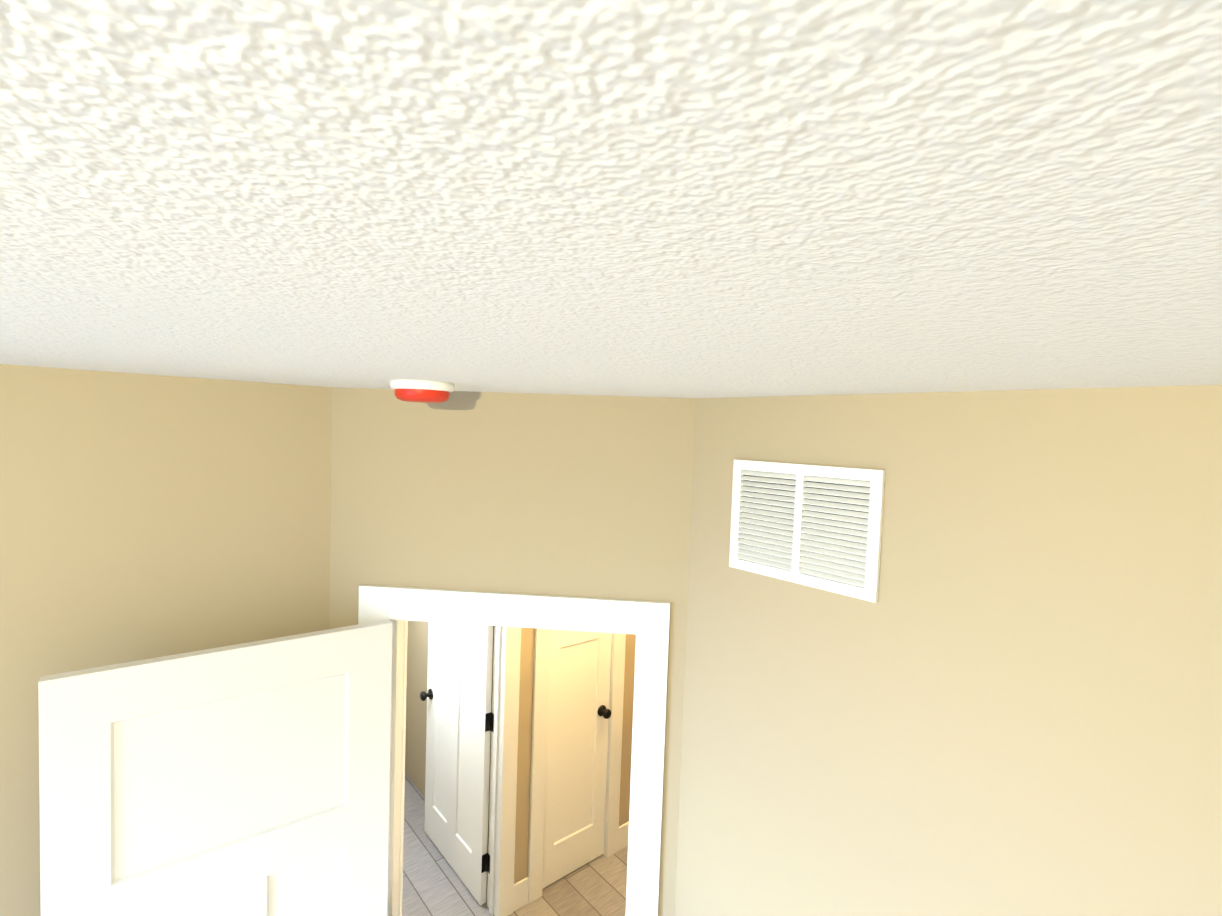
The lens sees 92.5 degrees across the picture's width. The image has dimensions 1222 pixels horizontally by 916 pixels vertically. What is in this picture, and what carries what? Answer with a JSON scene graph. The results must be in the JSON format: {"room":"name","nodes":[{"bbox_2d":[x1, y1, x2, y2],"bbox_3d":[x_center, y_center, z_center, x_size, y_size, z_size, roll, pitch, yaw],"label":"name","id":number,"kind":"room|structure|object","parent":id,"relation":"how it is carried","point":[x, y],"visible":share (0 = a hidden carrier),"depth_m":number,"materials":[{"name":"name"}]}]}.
{"room":"bedroom","nodes":[
{"label":"bedroom","id":0,"kind":"room"},
{"bbox_2d":[0,364,331,915],"bbox_3d":[-2.056,1.179,0.932,3.045,2.790,0.115,0,3,-40],"label":"wall","id":1,"kind":"structure","parent":0,"point":[144,516],"depth_m":1.50,"materials":[{"name":"beige paint"}]},
{"bbox_2d":[405,621,493,873],"bbox_3d":[-1.023,1.079,3.896,0.115,2.790,1.585,0,3,-40],"label":"wall","id":2,"kind":"structure","parent":0,"point":[416,705],"depth_m":4.27,"materials":[{"name":"beige paint"}]},
{"bbox_2d":[329,387,695,915],"bbox_3d":[-0.345,1.196,1.860,1.299,2.790,0.115,2,3,4],"label":"wall","id":3,"kind":"structure","parent":0,"point":[589,496],"depth_m":1.75,"materials":[{"name":"beige paint"}]},
{"bbox_2d":[38,619,391,915],"bbox_3d":[-1.000,1.505,1.580,0.772,2.030,0.171,0,3,-37],"label":"bedroom door","id":4,"kind":"structure","parent":3,"relation":"in","point":[248,779],"depth_m":1.51,"materials":[{"name":"white paint"}]},
{"bbox_2d":[358,585,669,915],"bbox_3d":[-0.330,1.478,1.871,0.946,2.151,0.151,2,3,4],"label":"door frame","id":5,"kind":"structure","parent":3,"relation":"attached to","point":[647,622],"depth_m":1.75,"materials":[{"name":"white wood"}]},
{"bbox_2d":[402,773,627,915],"bbox_3d":[-0.466,2.510,3.284,4.000,0.048,3.600,0,3,-40],"label":"floor","id":6,"kind":"structure","parent":0,"point":[433,884],"depth_m":3.38,"materials":[{"name":"tile"}]},
{"bbox_2d":[514,628,635,883],"bbox_3d":[-1.350,1.132,2.500,6.155,2.790,0.115,0,3,-40],"label":"wall","id":7,"kind":"structure","parent":0,"point":[524,751],"depth_m":3.23,"materials":[{"name":"beige paint"}]},
{"bbox_2d":[420,622,493,905],"bbox_3d":[-0.904,1.434,3.464,0.171,2.030,0.805,0,3,-40],"label":"hall door","id":8,"kind":"structure","parent":7,"relation":"in","point":[460,718],"depth_m":3.42,"materials":[{"name":"white paint"}]},
{"bbox_2d":[487,626,612,915],"bbox_3d":[-0.618,1.448,3.150,1.567,2.075,0.117,0,3,-40],"label":"door frame","id":9,"kind":"structure","parent":7,"relation":"attached to","point":[495,765],"depth_m":3.16,"materials":[{"name":"white wood"}]},
{"bbox_2d":[497,627,625,915],"bbox_3d":[-0.573,1.417,3.098,1.707,2.145,0.018,0,3,-40],"label":"trim","id":10,"kind":"structure","parent":7,"relation":"attached to","point":[509,746],"depth_m":3.24,"materials":[{"name":"white"}]},
{"bbox_2d":[513,821,628,911],"bbox_3d":[-0.445,2.413,3.286,3.765,0.147,0.014,0,3,-40],"label":"baseboard","id":11,"kind":"structure","parent":7,"relation":"attached to","point":[521,889],"depth_m":3.25,"materials":[{"name":"white wood"}]},
{"bbox_2d":[543,629,611,887],"bbox_3d":[-0.184,1.460,3.439,0.490,2.030,0.103,0,3,-40],"label":"closet door","id":12,"kind":"structure","parent":7,"relation":"in","point":[579,712],"depth_m":3.47,"materials":[{"name":"white paint"}]},
{"bbox_2d":[0,0,1221,397],"bbox_3d":[-0.286,-0.221,1.258,6.540,0.100,6.796,0,3,-40],"label":"ceiling","id":13,"kind":"structure","parent":0,"point":[700,198],"depth_m":0.26,"materials":[{"name":"white paint"}]},
{"bbox_2d":[389,379,454,402],"bbox_3d":[-0.461,-0.161,1.430,0.152,0.049,0.152,0,3,-40],"label":"smoke detector","id":14,"kind":"object","parent":13,"relation":"attached to","point":[422,391],"visible":1,"depth_m":1.37,"materials":[{"name":"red plastic"}]},
{"bbox_2d":[675,385,1221,915],"bbox_3d":[1.241,1.308,0.627,0.115,2.790,3.311,0,3,-40],"label":"wall","id":15,"kind":"structure","parent":0,"point":[1003,697],"depth_m":1.15,"materials":[{"name":"beige paint"}]},
{"bbox_2d":[729,459,884,602],"bbox_3d":[0.461,0.161,1.436,0.014,0.292,0.402,0,3,-40],"label":"air vent","id":16,"kind":"object","parent":15,"relation":"in","point":[817,526],"visible":1,"depth_m":1.41,"materials":[{"name":"white metal"}]}
]}

